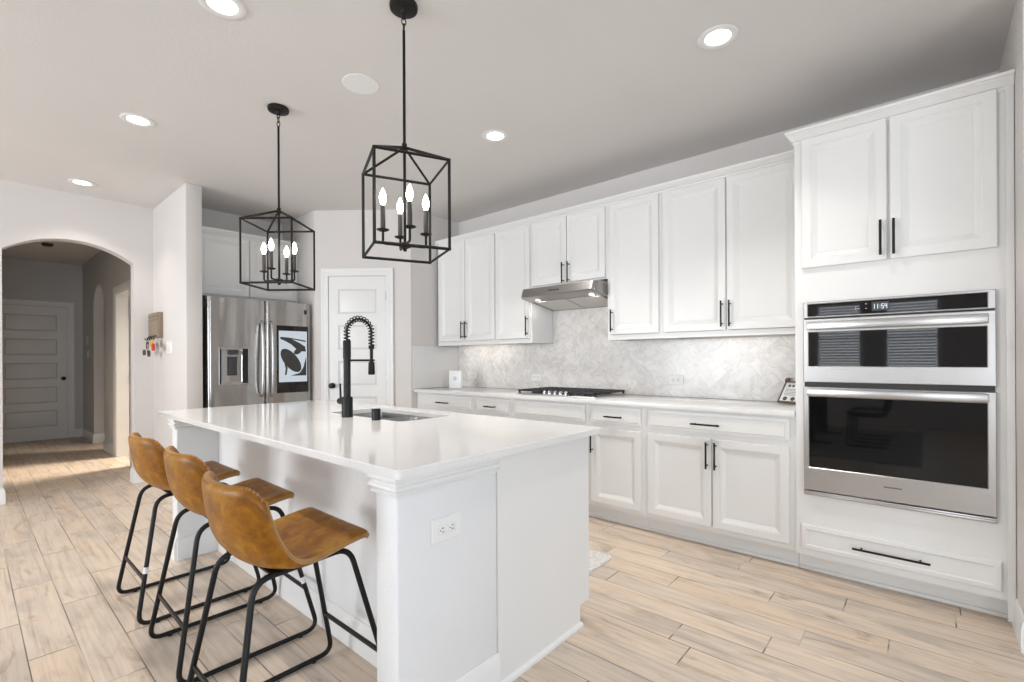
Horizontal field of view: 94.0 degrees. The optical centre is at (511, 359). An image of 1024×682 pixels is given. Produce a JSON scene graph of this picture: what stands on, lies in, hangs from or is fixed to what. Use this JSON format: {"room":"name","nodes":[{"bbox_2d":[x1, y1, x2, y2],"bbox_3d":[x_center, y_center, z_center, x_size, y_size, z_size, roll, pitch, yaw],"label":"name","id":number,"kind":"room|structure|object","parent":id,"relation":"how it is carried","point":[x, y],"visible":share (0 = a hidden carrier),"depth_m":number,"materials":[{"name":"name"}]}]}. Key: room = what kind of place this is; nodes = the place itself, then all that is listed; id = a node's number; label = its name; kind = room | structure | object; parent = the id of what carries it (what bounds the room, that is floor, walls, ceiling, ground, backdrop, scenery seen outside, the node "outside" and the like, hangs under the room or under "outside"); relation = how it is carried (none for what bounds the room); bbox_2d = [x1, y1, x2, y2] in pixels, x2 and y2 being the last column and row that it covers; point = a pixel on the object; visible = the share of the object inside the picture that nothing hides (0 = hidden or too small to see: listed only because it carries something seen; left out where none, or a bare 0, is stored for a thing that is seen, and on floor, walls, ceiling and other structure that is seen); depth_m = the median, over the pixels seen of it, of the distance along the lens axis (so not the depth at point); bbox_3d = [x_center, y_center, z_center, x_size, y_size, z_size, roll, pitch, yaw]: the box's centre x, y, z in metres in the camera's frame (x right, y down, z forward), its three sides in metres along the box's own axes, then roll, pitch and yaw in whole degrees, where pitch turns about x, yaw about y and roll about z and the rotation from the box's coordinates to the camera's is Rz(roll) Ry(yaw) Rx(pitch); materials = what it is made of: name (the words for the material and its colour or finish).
{"room":"kitchen","nodes":[
{"label":"kitchen","id":0,"kind":"room"},
{"bbox_2d":[2,257,129,443],"bbox_3d":[-6.320,-0.142,8.674,0.120,2.790,5.200,0,0,41],"label":"wall","id":1,"kind":"structure","parent":0,"point":[22,279],"depth_m":7.53,"materials":[{"name":"paint"}]},
{"bbox_2d":[2,298,74,443],"bbox_3d":[-7.379,0.171,7.333,0.097,2.162,0.975,0,0,41],"label":"door","id":2,"kind":"structure","parent":1,"relation":"in","point":[65,380],"depth_m":7.40,"materials":[{"name":"paint"}]},
{"bbox_2d":[0,179,153,488],"bbox_3d":[-5.723,-0.145,2.669,0.140,2.790,6.320,0,0,41],"label":"wall","id":3,"kind":"structure","parent":0,"point":[28,213],"depth_m":4.62,"materials":[{"name":"paint"}]},
{"bbox_2d":[0,487,5,504],"bbox_3d":[-6.001,1.184,2.331,0.154,0.134,4.836,0,0,41],"label":"baseboard","id":4,"kind":"structure","parent":3,"relation":"attached to","point":[2,491],"depth_m":4.09,"materials":[{"name":"paint"}]},
{"bbox_2d":[130,468,144,483],"bbox_3d":[-3.330,1.170,4.564,1.280,0.134,0.172,0,0,34],"label":"baseboard","id":5,"kind":"structure","parent":3,"relation":"attached to","point":[134,477],"depth_m":4.80,"materials":[{"name":"paint"}]},
{"bbox_2d":[82,250,130,443],"bbox_3d":[-5.359,-0.147,6.441,4.260,2.790,0.120,0,0,41],"label":"wall","id":6,"kind":"structure","parent":0,"point":[104,271],"depth_m":7.16,"materials":[{"name":"paint"}]},
{"bbox_2d":[75,428,104,442],"bbox_3d":[-6.618,1.188,7.475,1.009,0.134,0.135,0,0,36],"label":"baseboard","id":7,"kind":"structure","parent":6,"relation":"attached to","point":[94,438],"depth_m":7.30,"materials":[{"name":"paint"}]},
{"bbox_2d":[103,440,112,454],"bbox_3d":[-5.353,1.181,6.432,0.699,0.134,0.134,0,0,41],"label":"baseboard","id":8,"kind":"structure","parent":6,"relation":"attached to","point":[108,447],"depth_m":6.39,"materials":[{"name":"paint"}]},
{"bbox_2d":[113,280,131,466],"bbox_3d":[-4.722,0.162,5.877,0.950,2.165,0.144,0,0,41],"label":"door","id":9,"kind":"structure","parent":6,"relation":"attached to","point":[121,312],"depth_m":6.12,"materials":[{"name":"paint"}]},
{"bbox_2d":[202,208,314,399],"bbox_3d":[-2.698,-0.161,4.945,0.880,2.790,1.115,0,0,41],"label":"wall","id":10,"kind":"structure","parent":0,"point":[210,218],"depth_m":5.12,"materials":[{"name":"paint"}]},
{"bbox_2d":[202,226,298,302],"bbox_3d":[-2.814,-0.943,4.987,0.410,0.656,0.997,0,0,41],"label":"upper cabinet","id":11,"kind":"object","parent":10,"relation":"attached to","point":[220,247],"visible":0.74,"depth_m":4.79,"materials":[{"name":"paint"}]},
{"bbox_2d":[314,209,458,407],"bbox_3d":[-1.301,-0.168,5.121,1.530,2.790,0.449,0,0,-18],"label":"wall","id":12,"kind":"structure","parent":0,"point":[338,233],"depth_m":4.99,"materials":[{"name":"paint"}]},
{"bbox_2d":[321,268,393,405],"bbox_3d":[-1.610,0.136,4.967,0.760,2.172,0.097,0,0,2],"label":"door","id":13,"kind":"structure","parent":12,"relation":"in","point":[350,301],"depth_m":4.98,"materials":[{"name":"paint"}]},
{"bbox_2d":[412,346,458,388],"bbox_3d":[-0.823,0.081,5.216,0.011,0.449,0.642,0,0,41],"label":"side splash","id":14,"kind":"object","parent":12,"relation":"attached to","point":[432,365],"visible":0.8,"depth_m":5.17,"materials":[{"name":"white stone"}]},
{"bbox_2d":[0,0,1015,264],"bbox_3d":[-2.504,-1.607,2.236,14.500,0.100,9.900,0,0,41],"label":"ceiling","id":15,"kind":"structure","parent":0,"point":[584,93],"depth_m":2.73,"materials":[{"name":"paint"}]},
{"bbox_2d":[41,242,53,246],"bbox_3d":[-6.164,-1.520,6.332,0.120,0.036,0.120,0,0,41],"label":"smoke detector","id":16,"kind":"object","parent":15,"relation":"attached to","point":[42,243],"visible":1,"depth_m":6.30,"materials":[{"name":"black plastic"}]},
{"bbox_2d":[68,179,95,186],"bbox_3d":[-3.767,-1.547,4.182,0.188,0.006,0.188,0,0,41],"label":"recessed light","id":17,"kind":"object","parent":15,"relation":"in","point":[80,182],"visible":1,"depth_m":4.17,"materials":[{"name":"white plastic"}]},
{"bbox_2d":[119,113,155,127],"bbox_3d":[-2.432,-1.554,3.104,0.188,0.006,0.188,0,0,41],"label":"recessed light","id":18,"kind":"object","parent":15,"relation":"in","point":[131,118],"visible":1,"depth_m":3.10,"materials":[{"name":"white plastic"}]},
{"bbox_2d":[198,0,246,19],"bbox_3d":[-1.275,-1.560,2.102,0.188,0.006,0.188,0,0,41],"label":"recessed light","id":19,"kind":"object","parent":15,"relation":"in","point":[225,9],"visible":1,"depth_m":2.12,"materials":[{"name":"white plastic"}]},
{"bbox_2d":[239,103,314,290],"bbox_3d":[-1.449,-1.005,2.966,0.321,1.114,0.321,0,0,1],"label":"pendant light","id":20,"kind":"object","parent":15,"relation":"hanging from","point":[278,109],"visible":1,"depth_m":2.96,"materials":[{"name":"black metal"}]},
{"bbox_2d":[342,73,378,93],"bbox_3d":[-0.858,-1.562,2.711,0.204,0.006,0.204,0,0,41],"label":"ceiling speaker","id":21,"kind":"object","parent":15,"relation":"attached to","point":[355,82],"visible":1,"depth_m":2.70,"materials":[{"name":"white plastic"}]},
{"bbox_2d":[361,0,450,263],"bbox_3d":[-0.476,-1.015,2.111,0.327,1.104,0.327,0,0,-25],"label":"pendant light","id":22,"kind":"object","parent":15,"relation":"hanging from","point":[404,9],"visible":1,"depth_m":2.10,"materials":[{"name":"black metal"}]},
{"bbox_2d":[482,130,508,141],"bbox_3d":[-0.118,-1.566,3.349,0.188,0.006,0.188,0,0,41],"label":"recessed light","id":23,"kind":"object","parent":15,"relation":"in","point":[490,135],"visible":1,"depth_m":3.34,"materials":[{"name":"white plastic"}]},
{"bbox_2d":[697,24,738,49],"bbox_3d":[1.006,-1.571,2.332,0.188,0.006,0.188,0,0,41],"label":"recessed light","id":24,"kind":"object","parent":15,"relation":"in","point":[718,36],"visible":1,"depth_m":2.32,"materials":[{"name":"white plastic"}]},
{"bbox_2d":[0,432,1023,681],"bbox_3d":[-2.489,1.283,2.236,14.500,0.100,9.900,0,0,41],"label":"floor","id":25,"kind":"structure","parent":0,"point":[663,608],"depth_m":2.27,"materials":[{"name":"brown wood"}]},
{"bbox_2d":[153,183,202,447],"bbox_3d":[-3.230,-0.158,4.594,1.102,2.790,0.127,0,0,41],"label":"wall pier","id":26,"kind":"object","parent":25,"relation":"on","point":[177,220],"visible":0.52,"depth_m":4.34,"materials":[{"name":"paint"}]},
{"bbox_2d":[144,312,162,340],"bbox_3d":[-3.571,-0.325,4.742,0.350,0.273,0.095,0,0,41],"label":"key holder","id":27,"kind":"object","parent":26,"relation":"attached to","point":[155,320],"visible":0.99,"depth_m":4.68,"materials":[{"name":"brown wood"}]},
{"bbox_2d":[143,339,148,354],"bbox_3d":[-3.626,-0.120,4.733,0.158,0.158,0.028,0,0,41],"label":"ring","id":28,"kind":"object","parent":27,"relation":"hanging from","point":[147,343],"visible":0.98,"depth_m":4.71,"materials":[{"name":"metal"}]},
{"bbox_2d":[147,339,154,356],"bbox_3d":[-3.465,-0.114,4.593,0.215,0.174,0.028,0,0,41],"label":"ring","id":29,"kind":"object","parent":27,"relation":"hanging from","point":[152,344],"visible":1,"depth_m":4.60,"materials":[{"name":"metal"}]},
{"bbox_2d":[166,341,171,353],"bbox_3d":[-3.252,-0.115,4.522,0.165,0.118,0.010,0,0,41],"label":"light switch","id":30,"kind":"object","parent":26,"relation":"attached to","point":[168,343],"visible":1,"depth_m":4.51,"materials":[{"name":"white plastic"}]},
{"bbox_2d":[116,432,260,624],"bbox_3d":[-1.704,0.801,2.524,0.469,0.855,0.537,0,0,41],"label":"bar stool","id":31,"kind":"object","parent":25,"relation":"on","point":[146,454],"visible":0.7,"depth_m":2.31,"materials":[{"name":"brown leather"}]},
{"bbox_2d":[148,446,316,681],"bbox_3d":[-1.230,0.799,2.114,0.469,0.855,0.537,0,0,42],"label":"bar stool","id":32,"kind":"object","parent":25,"relation":"on","point":[184,473],"visible":0.75,"depth_m":1.93,"materials":[{"name":"brown leather"}]},
{"bbox_2d":[202,296,310,407],"bbox_3d":[-2.654,0.329,4.858,0.777,1.806,0.953,0,0,41],"label":"refrigerator","id":33,"kind":"object","parent":25,"relation":"on","point":[255,351],"visible":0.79,"depth_m":4.58,"materials":[{"name":"silver metal"}]},
{"bbox_2d":[187,471,376,681],"bbox_3d":[-0.758,0.796,1.635,0.469,0.855,0.537,0,0,41],"label":"bar stool","id":34,"kind":"object","parent":25,"relation":"on","point":[240,520],"visible":1,"depth_m":1.48,"materials":[{"name":"brown leather"}]},
{"bbox_2d":[167,412,588,681],"bbox_3d":[-0.883,0.791,2.614,2.397,0.866,1.108,0,0,41],"label":"kitchen island","id":35,"kind":"object","parent":25,"relation":"on","point":[489,601],"visible":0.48,"depth_m":1.88,"materials":[{"name":"paint"}]},
{"bbox_2d":[158,399,599,479],"bbox_3d":[-0.942,0.313,2.693,2.622,0.090,1.163,0,0,41],"label":"island countertop","id":36,"kind":"structure","parent":35,"relation":"on","point":[395,450],"depth_m":2.13,"materials":[{"name":"white stone"}]},
{"bbox_2d":[337,316,374,417],"bbox_3d":[-0.917,0.036,2.812,0.116,0.586,0.212,0,0,41],"label":"faucet","id":37,"kind":"object","parent":36,"relation":"on","point":[346,401],"visible":1,"depth_m":2.73,"materials":[{"name":"black metal"}]},
{"bbox_2d":[353,412,428,420],"bbox_3d":[-0.748,0.457,2.895,0.754,0.200,0.369,0,0,41],"label":"sink","id":38,"kind":"object","parent":36,"relation":"in","point":[384,415],"visible":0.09,"depth_m":3.11,"materials":[{"name":"silver metal"}]},
{"bbox_2d":[431,511,460,544],"bbox_3d":[-0.216,0.557,1.577,0.009,0.078,0.128,0,0,41],"label":"wall outlet","id":39,"kind":"object","parent":35,"relation":"attached to","point":[444,528],"visible":1,"depth_m":1.57,"materials":[{"name":"white plastic"}]},
{"bbox_2d":[438,524,445,534],"bbox_3d":[-0.228,0.557,1.560,0.003,0.028,0.033,0,0,41],"label":"receptacle","id":40,"kind":"object","parent":39,"relation":"attached to","point":[441,527],"depth_m":1.56,"materials":[{"name":"white plastic"}]},
{"bbox_2d":[448,521,455,531],"bbox_3d":[-0.200,0.557,1.592,0.003,0.028,0.033,0,0,41],"label":"receptacle","id":41,"kind":"object","parent":39,"relation":"attached to","point":[451,524],"depth_m":1.59,"materials":[{"name":"white plastic"}]},
{"bbox_2d":[417,392,474,413],"bbox_3d":[-0.493,0.781,4.940,0.862,0.881,0.653,0,0,41],"label":"drawer","id":42,"kind":"object","parent":25,"relation":"on","point":[428,401],"visible":0.2,"depth_m":4.69,"materials":[{"name":"paint"}]},
{"bbox_2d":[475,396,512,417],"bbox_3d":[0.008,0.778,4.504,0.464,0.881,0.653,0,0,41],"label":"drawer","id":43,"kind":"object","parent":25,"relation":"on","point":[487,406],"visible":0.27,"depth_m":4.27,"materials":[{"name":"paint"}]},
{"bbox_2d":[513,399,593,516],"bbox_3d":[0.474,0.776,4.099,0.769,0.881,0.653,0,0,41],"label":"base cabinet","id":44,"kind":"object","parent":25,"relation":"on","point":[536,410],"visible":0.21,"depth_m":3.84,"materials":[{"name":"paint"}]},
{"bbox_2d":[589,549,610,573],"bbox_3d":[0.080,1.213,3.058,0.998,0.012,0.512,0,0,41],"label":"floor mat","id":45,"kind":"object","parent":25,"relation":"on","point":[597,559],"visible":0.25,"depth_m":2.87,"materials":[{"name":"white fabric"}]},
{"bbox_2d":[589,404,649,529],"bbox_3d":[0.937,0.774,3.697,0.456,0.881,0.653,0,0,41],"label":"base cabinet","id":46,"kind":"object","parent":25,"relation":"on","point":[616,454],"visible":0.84,"depth_m":3.48,"materials":[{"name":"paint"}]},
{"bbox_2d":[645,407,799,566],"bbox_3d":[1.458,0.771,3.243,0.925,0.881,0.653,0,0,41],"label":"base cabinet","id":47,"kind":"object","parent":25,"relation":"on","point":[727,481],"visible":0.94,"depth_m":2.99,"materials":[{"name":"paint"}]},
{"bbox_2d":[414,386,795,416],"bbox_3d":[0.497,0.316,4.088,3.480,0.034,0.636,0,0,41],"label":"countertop","id":48,"kind":"structure","parent":47,"relation":"on","point":[771,408],"depth_m":3.43,"materials":[{"name":"white stone"}]},
{"bbox_2d":[449,371,462,388],"bbox_3d":[-0.591,0.211,5.019,0.156,0.188,0.033,0,0,29],"label":"speaker panel","id":49,"kind":"object","parent":48,"relation":"on","point":[455,377],"visible":1,"depth_m":5.00,"materials":[{"name":"white plastic"}]},
{"bbox_2d":[517,387,624,397],"bbox_3d":[0.501,0.278,4.095,0.796,0.042,0.493,0,0,41],"label":"cooktop","id":50,"kind":"object","parent":48,"relation":"in","point":[545,391],"visible":1,"depth_m":3.96,"materials":[{"name":"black metal"}]},
{"bbox_2d":[777,378,795,403],"bbox_3d":[1.867,0.207,3.161,0.114,0.165,0.188,0,0,-24],"label":"sign","id":51,"kind":"object","parent":48,"relation":"on","point":[788,393],"visible":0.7,"depth_m":3.19,"materials":[{"name":"white wood"}]},
{"bbox_2d":[784,69,1016,622],"bbox_3d":[2.108,-0.042,2.661,0.909,2.499,0.673,0,0,41],"label":"oven tower","id":52,"kind":"object","parent":25,"relation":"on","point":[914,195],"visible":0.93,"depth_m":2.37,"materials":[{"name":"paint"}]},
{"bbox_2d":[803,289,996,523],"bbox_3d":[2.093,0.216,2.622,0.762,1.073,0.618,0,0,41],"label":"wall oven","id":53,"kind":"object","parent":52,"relation":"in","point":[900,396],"visible":1,"depth_m":2.38,"materials":[{"name":"silver metal"}]},
{"bbox_2d":[458,71,998,400],"bbox_3d":[1.071,-0.181,4.090,4.552,2.790,0.120,0,0,41],"label":"wall","id":54,"kind":"structure","parent":0,"point":[776,143],"depth_m":3.88,"materials":[{"name":"paint"}]},
{"bbox_2d":[438,233,514,345],"bbox_3d":[-0.391,-0.692,5.022,0.864,1.083,0.386,0,0,41],"label":"upper cabinet","id":55,"kind":"object","parent":54,"relation":"attached to","point":[467,272],"visible":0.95,"depth_m":4.87,"materials":[{"name":"paint"}]},
{"bbox_2d":[496,224,552,344],"bbox_3d":[0.102,-0.694,4.592,0.443,1.083,0.386,0,0,41],"label":"upper cabinet","id":56,"kind":"object","parent":54,"relation":"attached to","point":[518,320],"visible":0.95,"depth_m":4.48,"materials":[{"name":"paint"}]},
{"bbox_2d":[521,280,607,310],"bbox_3d":[0.515,-0.555,4.137,0.766,0.184,0.500,0,0,41],"label":"range hood","id":57,"kind":"object","parent":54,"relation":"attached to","point":[593,293],"visible":0.85,"depth_m":4.03,"materials":[{"name":"silver metal"}]},
{"bbox_2d":[532,206,607,287],"bbox_3d":[0.562,-0.943,4.192,0.775,0.589,0.386,0,0,41],"label":"upper cabinet","id":58,"kind":"object","parent":54,"relation":"attached to","point":[572,248],"visible":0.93,"depth_m":4.04,"materials":[{"name":"paint"}]},
{"bbox_2d":[459,307,795,400],"bbox_3d":[0.701,-0.173,4.324,3.480,0.941,0.011,0,0,41],"label":"backsplash","id":59,"kind":"structure","parent":54,"relation":"attached to","point":[581,354],"depth_m":4.04,"materials":[{"name":"stone"}]},
{"bbox_2d":[470,372,476,378],"bbox_3d":[-0.431,0.177,5.295,0.118,0.072,0.009,0,0,41],"label":"wall outlet","id":60,"kind":"object","parent":59,"relation":"attached to","point":[473,375],"visible":1,"depth_m":5.29,"materials":[{"name":"white plastic"}]},
{"bbox_2d":[532,373,540,380],"bbox_3d":[0.241,0.174,4.712,0.118,0.072,0.009,0,0,41],"label":"wall outlet","id":61,"kind":"object","parent":59,"relation":"attached to","point":[535,376],"visible":1,"depth_m":4.71,"materials":[{"name":"white plastic"}]},
{"bbox_2d":[669,375,683,384],"bbox_3d":[1.303,0.163,3.788,0.118,0.072,0.009,0,0,41],"label":"wall outlet","id":62,"kind":"object","parent":59,"relation":"attached to","point":[673,379],"visible":1,"depth_m":3.79,"materials":[{"name":"white plastic"}]},
{"bbox_2d":[607,193,677,340],"bbox_3d":[1.027,-0.699,3.789,0.452,1.083,0.386,0,0,41],"label":"upper cabinet","id":63,"kind":"object","parent":54,"relation":"attached to","point":[634,227],"visible":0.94,"depth_m":3.67,"materials":[{"name":"paint"}]},
{"bbox_2d":[661,160,794,338],"bbox_3d":[1.543,-0.702,3.340,0.914,1.083,0.386,0,0,41],"label":"upper cabinet","id":64,"kind":"object","parent":54,"relation":"attached to","point":[728,243],"visible":0.87,"depth_m":3.20,"materials":[{"name":"paint"}]},
{"bbox_2d":[435,150,793,245],"bbox_3d":[0.474,-1.262,4.074,3.420,0.054,0.060,0,0,41],"label":"crown molding","id":65,"kind":"structure","parent":64,"relation":"attached to","point":[787,156],"depth_m":3.63,"materials":[{"name":"paint"}]},
{"bbox_2d":[998,0,1023,614],"bbox_3d":[3.789,-0.195,1.157,3.598,2.790,0.980,0,0,41],"label":"wall","id":66,"kind":"structure","parent":0,"point":[1013,54],"depth_m":2.07,"materials":[{"name":"paint"}]},
{"bbox_2d":[1011,599,1023,653],"bbox_3d":[3.455,1.135,1.004,3.312,0.134,0.329,0,0,41],"label":"baseboard","id":67,"kind":"structure","parent":66,"relation":"attached to","point":[1018,617],"depth_m":2.03,"materials":[{"name":"paint"}]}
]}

